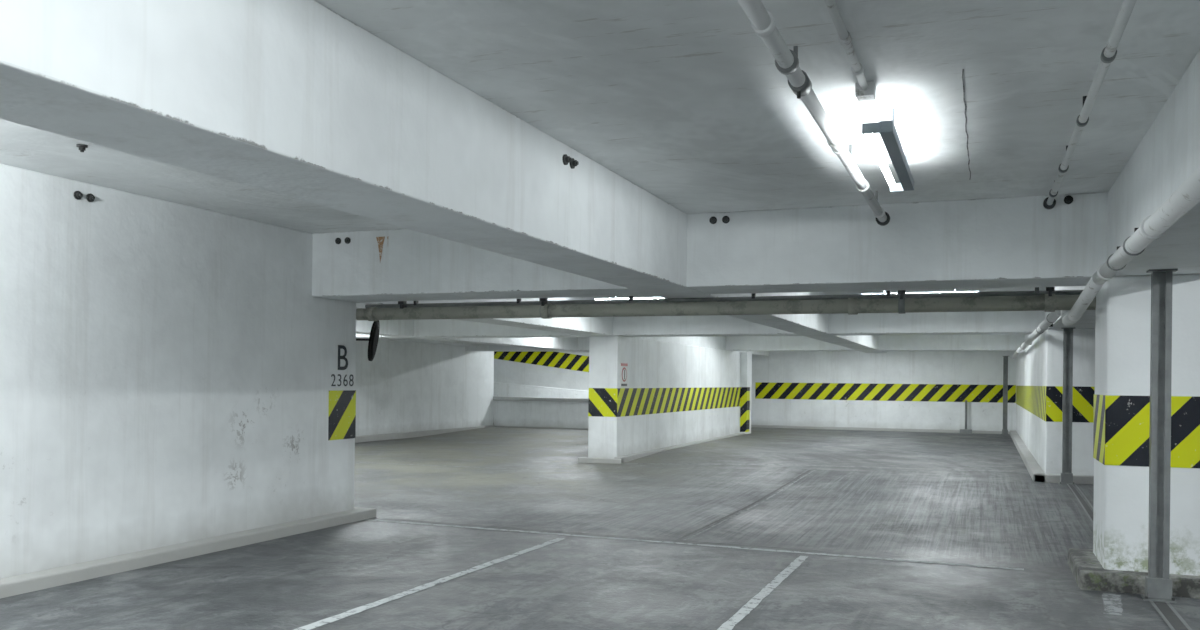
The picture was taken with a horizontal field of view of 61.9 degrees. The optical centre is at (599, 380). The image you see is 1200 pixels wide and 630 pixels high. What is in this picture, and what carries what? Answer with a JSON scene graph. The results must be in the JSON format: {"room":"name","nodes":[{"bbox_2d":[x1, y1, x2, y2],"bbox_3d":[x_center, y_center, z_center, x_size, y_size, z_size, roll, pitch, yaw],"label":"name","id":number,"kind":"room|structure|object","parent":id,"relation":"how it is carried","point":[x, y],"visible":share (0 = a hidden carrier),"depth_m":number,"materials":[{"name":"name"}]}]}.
{"room":"parking garage","nodes":[
{"label":"parking garage","id":0,"kind":"room"},
{"bbox_2d":[0,164,355,578],"bbox_3d":[-5.039,-0.008,3.124,0.250,2.710,14.210,1,0,21],"label":"wall","id":1,"kind":"structure","parent":0,"point":[167,368],"depth_m":7.32,"materials":[{"name":"white paint"}]},
{"bbox_2d":[73,191,94,201],"bbox_3d":[-3.473,-1.246,6.754,0.040,0.060,0.158,1,0,21],"label":"wall anchor","id":2,"kind":"object","parent":1,"relation":"attached to","point":[78,195],"visible":1,"depth_m":6.72,"materials":[{"name":"metal"}]},
{"bbox_2d":[0,507,376,597],"bbox_3d":[-4.950,1.266,3.154,0.420,0.105,14.340,1,0,21],"label":"curb","id":3,"kind":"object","parent":1,"relation":"attached to","point":[44,579],"depth_m":7.28,"materials":[{"name":"paint"}]},
{"bbox_2d":[328,390,355,439],"bbox_3d":[-2.449,0.322,9.507,0.004,0.465,0.428,1,0,21],"label":"band","id":4,"kind":"object","parent":1,"relation":"attached to","point":[342,403],"visible":1,"depth_m":9.50,"materials":[{"name":"yellow paint"}]},
{"bbox_2d":[331,345,353,385],"bbox_3d":[-2.445,-0.144,9.504,0.002,0.390,0.356,1,0,21],"label":"bay number","id":5,"kind":"object","parent":1,"relation":"attached to","point":[339,346],"visible":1,"depth_m":9.51,"materials":[{"name":"black paint"}]},
{"bbox_2d":[356,320,379,360],"bbox_3d":[-2.285,-0.404,9.902,0.292,0.419,0.415,1,0,21],"label":"mirror","id":6,"kind":"object","parent":1,"relation":"attached to","point":[373,339],"visible":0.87,"depth_m":9.80,"materials":[{"name":"metal"}]},
{"bbox_2d":[355,340,493,435],"bbox_3d":[-5.904,-0.017,19.525,0.250,2.710,16.200,1,0,21],"label":"wall","id":7,"kind":"structure","parent":0,"point":[406,386],"depth_m":23.58,"materials":[{"name":"white paint"}]},
{"bbox_2d":[355,425,494,442],"bbox_3d":[-5.727,1.225,19.505,0.120,0.130,15.900,1,0,21],"label":"baseboard","id":8,"kind":"structure","parent":7,"relation":"attached to","point":[367,438],"depth_m":22.81,"materials":[{"name":"paint"}]},
{"bbox_2d":[379,338,478,345],"bbox_3d":[-5.553,-1.138,19.502,0.400,0.460,16.000,1,0,21],"label":"ceiling beam","id":9,"kind":"structure","parent":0,"point":[389,339],"depth_m":23.25,"materials":[{"name":"white concrete"}]},
{"bbox_2d":[356,307,588,352],"bbox_3d":[-2.429,-1.051,20.174,0.450,0.569,19.500,1,0,21],"label":"ceiling beam","id":10,"kind":"structure","parent":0,"point":[392,328],"depth_m":19.86,"materials":[{"name":"white concrete"}]},
{"bbox_2d":[356,297,769,355],"bbox_3d":[1.019,-1.014,18.900,0.500,0.571,19.400,1,0,21],"label":"ceiling beam","id":11,"kind":"structure","parent":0,"point":[587,326],"depth_m":14.73,"materials":[{"name":"white concrete"}]},
{"bbox_2d":[0,423,1199,629],"bbox_3d":[0.152,1.302,12.259,20.500,0.100,35.000,1,0,21],"label":"floor","id":12,"kind":"structure","parent":0,"point":[995,517],"depth_m":7.96,"materials":[{"name":"concrete"}]},
{"bbox_2d":[294,538,563,629],"bbox_3d":[-1.407,1.331,5.814,0.140,0.001,5.851,1,0,21],"label":"parking line","id":13,"kind":"object","parent":12,"relation":"on","point":[441,580],"visible":1,"depth_m":6.40,"materials":[{"name":"white paint"}]},
{"bbox_2d":[357,462,528,469],"bbox_3d":[-3.713,1.307,15.997,5.603,0.001,0.283,1,0,21],"label":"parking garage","id":14,"kind":"object","parent":12,"relation":"on","point":[357,462],"visible":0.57,"depth_m":15.61,"materials":[{"name":"grey concrete"}]},
{"bbox_2d":[493,382,588,427],"bbox_3d":[-0.484,0.670,27.235,8.340,1.350,2.210,1,0,21],"label":"parapet","id":15,"kind":"object","parent":12,"relation":"on","point":[513,404],"visible":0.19,"depth_m":26.71,"materials":[{"name":"white paint"}]},
{"bbox_2d":[495,426,587,428],"bbox_3d":[0.083,1.291,25.814,6.170,0.120,0.150,1,0,21],"label":"baseboard","id":16,"kind":"structure","parent":15,"relation":"attached to","point":[495,426],"depth_m":26.36,"materials":[{"name":"paint"}]},
{"bbox_2d":[372,518,1023,569],"bbox_3d":[0.474,1.351,8.422,5.702,0.001,0.247,1,0,21],"label":"joint","id":17,"kind":"object","parent":12,"relation":"on","point":[372,520],"visible":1,"depth_m":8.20,"materials":[{"name":"grey concrete"}]},
{"bbox_2d":[676,470,810,539],"bbox_3d":[1.857,1.319,11.496,0.048,0.093,6.401,1,0,22],"label":"joint","id":18,"kind":"object","parent":12,"relation":"on","point":[694,531],"visible":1,"depth_m":10.60,"materials":[{"name":"grey concrete"}]},
{"bbox_2d":[740,352,751,433],"bbox_3d":[3.575,0.345,24.498,0.173,2.085,0.504,1,0,21],"label":"pier","id":19,"kind":"object","parent":12,"relation":"on","point":[746,357],"visible":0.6,"depth_m":24.28,"materials":[{"name":"white paint"}]},
{"bbox_2d":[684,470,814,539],"bbox_3d":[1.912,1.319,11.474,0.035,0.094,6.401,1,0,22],"label":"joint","id":20,"kind":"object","parent":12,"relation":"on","point":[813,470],"visible":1,"depth_m":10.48,"materials":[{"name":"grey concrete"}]},
{"bbox_2d":[717,556,807,629],"bbox_3d":[0.528,1.352,5.069,0.106,0.001,5.850,1,0,21],"label":"parking line","id":21,"kind":"object","parent":12,"relation":"on","point":[728,625],"visible":1,"depth_m":6.33,"materials":[{"name":"white paint"}]},
{"bbox_2d":[739,464,1019,471],"bbox_3d":[3.225,1.315,15.175,5.896,0.070,0.115,1,0,15],"label":"joint","id":22,"kind":"object","parent":12,"relation":"on","point":[739,464],"visible":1,"depth_m":14.93,"materials":[{"name":"grey concrete"}]},
{"bbox_2d":[960,400,971,432],"bbox_3d":[9.475,0.924,25.886,0.300,0.850,0.130,1,0,21],"label":"standpipe","id":23,"kind":"object","parent":12,"relation":"on","point":[965,430],"visible":0.97,"depth_m":25.89,"materials":[{"name":"metal"}]},
{"bbox_2d":[1001,356,1008,434],"bbox_3d":[10.181,0.368,25.118,0.180,1.998,0.140,1,0,21],"label":"steel post","id":24,"kind":"object","parent":12,"relation":"on","point":[1005,358],"visible":1,"depth_m":25.10,"materials":[{"name":"metal"}]},
{"bbox_2d":[1059,327,1075,484],"bbox_3d":[5.964,0.322,12.758,0.180,2.002,0.140,1,0,21],"label":"steel post","id":25,"kind":"object","parent":12,"relation":"on","point":[1066,477],"visible":1,"depth_m":12.74,"materials":[{"name":"metal"}]},
{"bbox_2d":[1066,484,1092,519],"bbox_3d":[4.993,1.349,10.181,0.071,0.100,5.400,1,0,21],"label":"channel","id":26,"kind":"object","parent":12,"relation":"on","point":[1081,499],"visible":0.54,"depth_m":11.04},
{"bbox_2d":[1067,484,1092,523],"bbox_3d":[4.965,1.345,10.191,0.020,0.100,5.400,1,0,21],"label":"floor drain edge","id":27,"kind":"object","parent":12,"relation":"on","point":[1086,512],"visible":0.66,"depth_m":10.77,"materials":[{"name":"metal"}]},
{"bbox_2d":[1074,484,1093,509],"bbox_3d":[5.049,1.346,10.159,0.020,0.100,5.400,1,0,21],"label":"floor drain edge","id":28,"kind":"object","parent":12,"relation":"on","point":[1074,484],"visible":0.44,"depth_m":11.34,"materials":[{"name":"metal"}]},
{"bbox_2d":[1102,593,1122,614],"bbox_3d":[3.174,1.379,6.193,0.168,0.001,0.659,1,0,21],"label":"parking line","id":29,"kind":"object","parent":12,"relation":"on","point":[1112,604],"visible":1,"depth_m":6.17,"materials":[{"name":"white paint"}]},
{"bbox_2d":[1068,274,1199,598],"bbox_3d":[3.874,0.356,6.940,1.050,2.109,1.060,1,0,21],"label":"concrete column","id":30,"kind":"structure","parent":12,"relation":"on","point":[1117,561],"depth_m":6.65,"materials":[{"name":"paint"}]},
{"bbox_2d":[1141,269,1177,602],"bbox_3d":[3.554,0.346,6.346,0.180,2.102,0.140,1,0,21],"label":"steel post","id":31,"kind":"object","parent":12,"relation":"on","point":[1158,583],"visible":1,"depth_m":6.33,"materials":[{"name":"metal"}]},
{"bbox_2d":[1150,601,1174,629],"bbox_3d":[2.360,1.368,3.426,0.020,0.001,6.100,1,0,21],"label":"floor drain edge","id":32,"kind":"object","parent":12,"relation":"on","point":[1151,602],"visible":1,"depth_m":5.86,"materials":[{"name":"metal"}]},
{"bbox_2d":[1154,602,1187,629],"bbox_3d":[2.402,1.371,3.409,0.071,0.001,6.100,1,0,21],"label":"channel","id":33,"kind":"object","parent":12,"relation":"on","point":[1163,607],"visible":1,"depth_m":5.87,"materials":[{"name":"grey metal"}]},
{"bbox_2d":[1166,602,1191,629],"bbox_3d":[2.444,1.369,3.393,0.020,0.001,6.100,1,0,21],"label":"floor drain edge","id":34,"kind":"object","parent":12,"relation":"on","point":[1168,603],"visible":1,"depth_m":5.85,"materials":[{"name":"metal"}]},
{"bbox_2d":[0,0,1199,297],"bbox_3d":[0.180,-1.408,12.259,20.500,0.200,35.000,1,0,21],"label":"ceiling","id":35,"kind":"structure","parent":0,"point":[683,101],"depth_m":4.51,"materials":[{"name":"paint"}]},
{"bbox_2d":[76,144,87,151],"bbox_3d":[-2.942,-1.321,5.681,0.058,0.040,0.060,1,0,21],"label":"wall anchor","id":36,"kind":"object","parent":35,"relation":"attached to","point":[82,147],"visible":1,"depth_m":5.67,"materials":[{"name":"metal"}]},
{"bbox_2d":[335,237,350,243],"bbox_3d":[-2.304,-1.254,8.929,0.158,0.060,0.040,1,0,21],"label":"wall anchor","id":37,"kind":"object","parent":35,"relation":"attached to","point":[347,240],"visible":1,"depth_m":8.92,"materials":[{"name":"metal"}]},
{"bbox_2d":[0,0,886,352],"bbox_3d":[1.094,-1.012,9.548,0.480,0.573,30.600,1,0,21],"label":"ceiling beam","id":38,"kind":"structure","parent":35,"relation":"attached to","point":[296,99],"depth_m":3.62,"materials":[{"name":"white concrete"}]},
{"bbox_2d":[562,154,578,168],"bbox_3d":[-0.160,-1.222,5.564,0.040,0.060,0.158,1,0,21],"label":"wall anchor","id":39,"kind":"object","parent":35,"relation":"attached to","point":[566,159],"visible":1,"depth_m":5.52,"materials":[{"name":"metal"}]},
{"bbox_2d":[593,296,660,299],"bbox_3d":[0.609,-1.212,14.073,1.460,0.181,0.135,1,0,21],"label":"lamp","id":40,"kind":"object","parent":35,"relation":"attached to","point":[615,296],"visible":0.27,"depth_m":14.12,"materials":[{"name":"metal"}]},
{"bbox_2d":[709,216,729,223],"bbox_3d":[0.916,-1.240,7.689,0.158,0.060,0.040,1,0,21],"label":"wall anchor","id":41,"kind":"object","parent":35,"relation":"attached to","point":[725,219],"visible":1,"depth_m":7.69,"materials":[{"name":"metal"}]},
{"bbox_2d":[365,287,1082,307],"bbox_3d":[0.731,-0.992,8.691,6.500,0.620,0.040,1,0,21],"label":"conduit pipe","id":42,"kind":"object","parent":35,"relation":"attached to","point":[1037,291],"visible":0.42,"depth_m":8.46,"materials":[{"name":"metal"}]},
{"bbox_2d":[356,287,1095,320],"bbox_3d":[0.679,-0.676,8.592,6.520,0.253,0.136,1,0,21],"label":"pipe","id":43,"kind":"object","parent":35,"relation":"hanging from","point":[1049,302],"visible":0.83,"depth_m":8.35,"materials":[{"name":"metal"}]},
{"bbox_2d":[312,192,1192,301],"bbox_3d":[-1.131,-1.037,8.862,20.300,0.570,0.680,1,0,21],"label":"ceiling beam","id":44,"kind":"structure","parent":35,"relation":"attached to","point":[1010,242],"depth_m":7.48,"materials":[{"name":"white concrete"}]},
{"bbox_2d":[376,236,388,261],"bbox_3d":[-1.917,-1.150,8.796,0.130,0.240,0.001,1,0,21],"label":"rust stain","id":45,"kind":"object","parent":44,"relation":"attached to","point":[380,240],"visible":1,"depth_m":8.80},
{"bbox_2d":[737,0,889,225],"bbox_3d":[0.754,-1.212,3.872,0.100,0.180,7.240,1,0,21],"label":"ceiling pipe","id":46,"kind":"object","parent":35,"relation":"hanging from","point":[763,23],"depth_m":3.96,"materials":[{"name":"white metal"}]},
{"bbox_2d":[824,0,875,101],"bbox_3d":[0.411,-1.276,2.424,0.080,0.060,4.290,1,0,21],"label":"conduit","id":47,"kind":"object","parent":35,"relation":"attached to","point":[865,90],"visible":1,"depth_m":3.93,"materials":[{"name":"metal"}]},
{"bbox_2d":[862,108,913,191],"bbox_3d":[1.507,-1.203,5.168,0.135,0.181,1.460,1,0,21],"label":"lamp","id":48,"kind":"object","parent":35,"relation":"attached to","point":[887,130],"visible":1,"depth_m":4.91,"materials":[{"name":"metal"}]},
{"bbox_2d":[864,289,979,293],"bbox_3d":[4.098,-1.175,12.837,1.460,0.181,0.135,1,0,21],"label":"lamp","id":49,"kind":"object","parent":35,"relation":"attached to","point":[954,289],"visible":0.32,"depth_m":12.82,"materials":[{"name":"metal"}]},
{"bbox_2d":[1064,195,1072,203],"bbox_3d":[3.193,-1.236,6.812,0.058,0.060,0.040,1,0,21],"label":"wall anchor","id":50,"kind":"object","parent":35,"relation":"attached to","point":[1068,199],"visible":1,"depth_m":6.81,"materials":[{"name":"metal"}]},
{"bbox_2d":[1043,0,1136,209],"bbox_3d":[1.796,-1.241,3.479,0.080,0.100,7.255,1,0,21],"label":"pipe","id":51,"kind":"object","parent":35,"relation":"attached to","point":[1108,54],"visible":1,"depth_m":4.18,"materials":[{"name":"metal"}]},
{"bbox_2d":[1011,166,1199,358],"bbox_3d":[4.572,-0.573,10.029,0.200,0.309,30.000,1,0,21],"label":"drain pipe","id":52,"kind":"object","parent":35,"relation":"hanging from","point":[1186,196],"visible":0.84,"depth_m":4.76,"materials":[{"name":"metal"}]},
{"bbox_2d":[1017,50,1199,355],"bbox_3d":[4.963,-0.974,9.719,0.740,0.568,33.700,1,0,21],"label":"ceiling beam","id":53,"kind":"structure","parent":35,"relation":"attached to","point":[1168,153],"depth_m":5.02,"materials":[{"name":"white concrete"}]},
{"bbox_2d":[588,336,740,457],"bbox_3d":[1.698,0.348,20.562,0.500,2.139,9.200,1,0,21],"label":"wall","id":54,"kind":"structure","parent":0,"point":[651,363],"depth_m":18.19,"materials":[{"name":"white paint"}]},
{"bbox_2d":[588,388,617,416],"bbox_3d":[0.046,0.348,16.266,0.504,0.465,0.004,1,0,21],"label":"band","id":55,"kind":"object","parent":54,"relation":"attached to","point":[602,402],"visible":1,"depth_m":16.27,"materials":[{"name":"yellow paint"}]},
{"bbox_2d":[620,362,627,386],"bbox_3d":[0.395,-0.101,16.436,0.023,0.410,0.360,1,0,21],"label":"fire extinguisher sign","id":56,"kind":"object","parent":54,"relation":"attached to","point":[623,365],"visible":1,"depth_m":16.41,"materials":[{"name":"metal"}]},
{"bbox_2d":[578,433,744,463],"bbox_3d":[1.662,1.312,20.496,0.760,0.150,9.340,1,0,21],"label":"baseboard","id":57,"kind":"structure","parent":54,"relation":"attached to","point":[625,458],"depth_m":16.70,"materials":[{"name":"paint"}]},
{"bbox_2d":[617,387,739,416],"bbox_3d":[1.843,0.367,20.238,0.004,0.465,8.700,1,0,21],"label":"band","id":58,"kind":"object","parent":54,"relation":"attached to","point":[630,401],"visible":1,"depth_m":19.03,"materials":[{"name":"yellow paint"}]},
{"bbox_2d":[356,311,1044,338],"bbox_3d":[1.587,-1.008,15.922,20.300,0.570,0.650,1,0,21],"label":"ceiling beam","id":59,"kind":"structure","parent":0,"point":[987,322],"depth_m":15.30,"materials":[{"name":"white concrete"}]},
{"bbox_2d":[465,334,1024,350],"bbox_3d":[4.281,-0.980,22.921,20.300,0.570,0.650,1,0,21],"label":"ceiling beam","id":60,"kind":"structure","parent":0,"point":[1013,342],"depth_m":21.85,"materials":[{"name":"white concrete"}]},
{"bbox_2d":[494,351,1016,431],"bbox_3d":[6.021,0.108,27.471,20.500,2.710,0.200,1,0,21],"label":"wall","id":61,"kind":"structure","parent":0,"point":[891,367],"depth_m":26.92,"materials":[{"name":"white paint"}]},
{"bbox_2d":[494,351,588,371],"bbox_3d":[-1.476,-0.666,30.242,4.100,1.000,0.001,1,0,21],"label":"band","id":62,"kind":"object","parent":61,"relation":"attached to","point":[543,358],"visible":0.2,"depth_m":30.28,"materials":[{"name":"yellow paint"}]},
{"bbox_2d":[751,425,1009,433],"bbox_3d":[3.528,1.302,28.265,14.900,0.170,0.100,1,0,21],"label":"baseboard","id":63,"kind":"structure","parent":61,"relation":"attached to","point":[758,426],"depth_m":26.75,"materials":[{"name":"paint"}]},
{"bbox_2d":[755,382,1015,402],"bbox_3d":[7.494,0.299,26.793,6.740,0.460,0.006,1,0,21],"label":"band","id":64,"kind":"object","parent":61,"relation":"attached to","point":[763,390],"visible":1,"depth_m":26.74,"materials":[{"name":"yellow paint"}]},
{"bbox_2d":[962,69,970,179],"bbox_3d":[1.933,-1.288,5.262,0.015,0.001,2.400,1,0,21],"label":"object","id":65,"kind":"structure","parent":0,"point":[962,69],"depth_m":4.86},
{"bbox_2d":[1016,329,1094,475],"bbox_3d":[8.591,0.421,19.194,0.750,2.139,13.400,1,0,21],"label":"wall","id":66,"kind":"structure","parent":0,"point":[1040,363],"depth_m":13.04,"materials":[{"name":"white paint"}]},
{"bbox_2d":[1016,386,1045,420],"bbox_3d":[8.222,0.324,19.282,0.004,0.465,13.300,1,0,21],"label":"band","id":67,"kind":"object","parent":66,"relation":"attached to","point":[1032,399],"visible":1,"depth_m":16.43,"materials":[{"name":"yellow paint"}]},
{"bbox_2d":[1010,430,1093,483],"bbox_3d":[8.531,1.350,19.133,1.000,0.220,13.550,1,0,21],"label":"baseboard","id":68,"kind":"structure","parent":66,"relation":"attached to","point":[1037,474],"depth_m":13.56,"materials":[{"name":"paint"}]},
{"bbox_2d":[1046,386,1094,422],"bbox_3d":[6.183,0.302,12.939,0.752,0.465,0.004,1,0,21],"label":"band","id":69,"kind":"object","parent":66,"relation":"attached to","point":[1083,396],"visible":0.64,"depth_m":12.95,"materials":[{"name":"yellow paint"}]}
]}

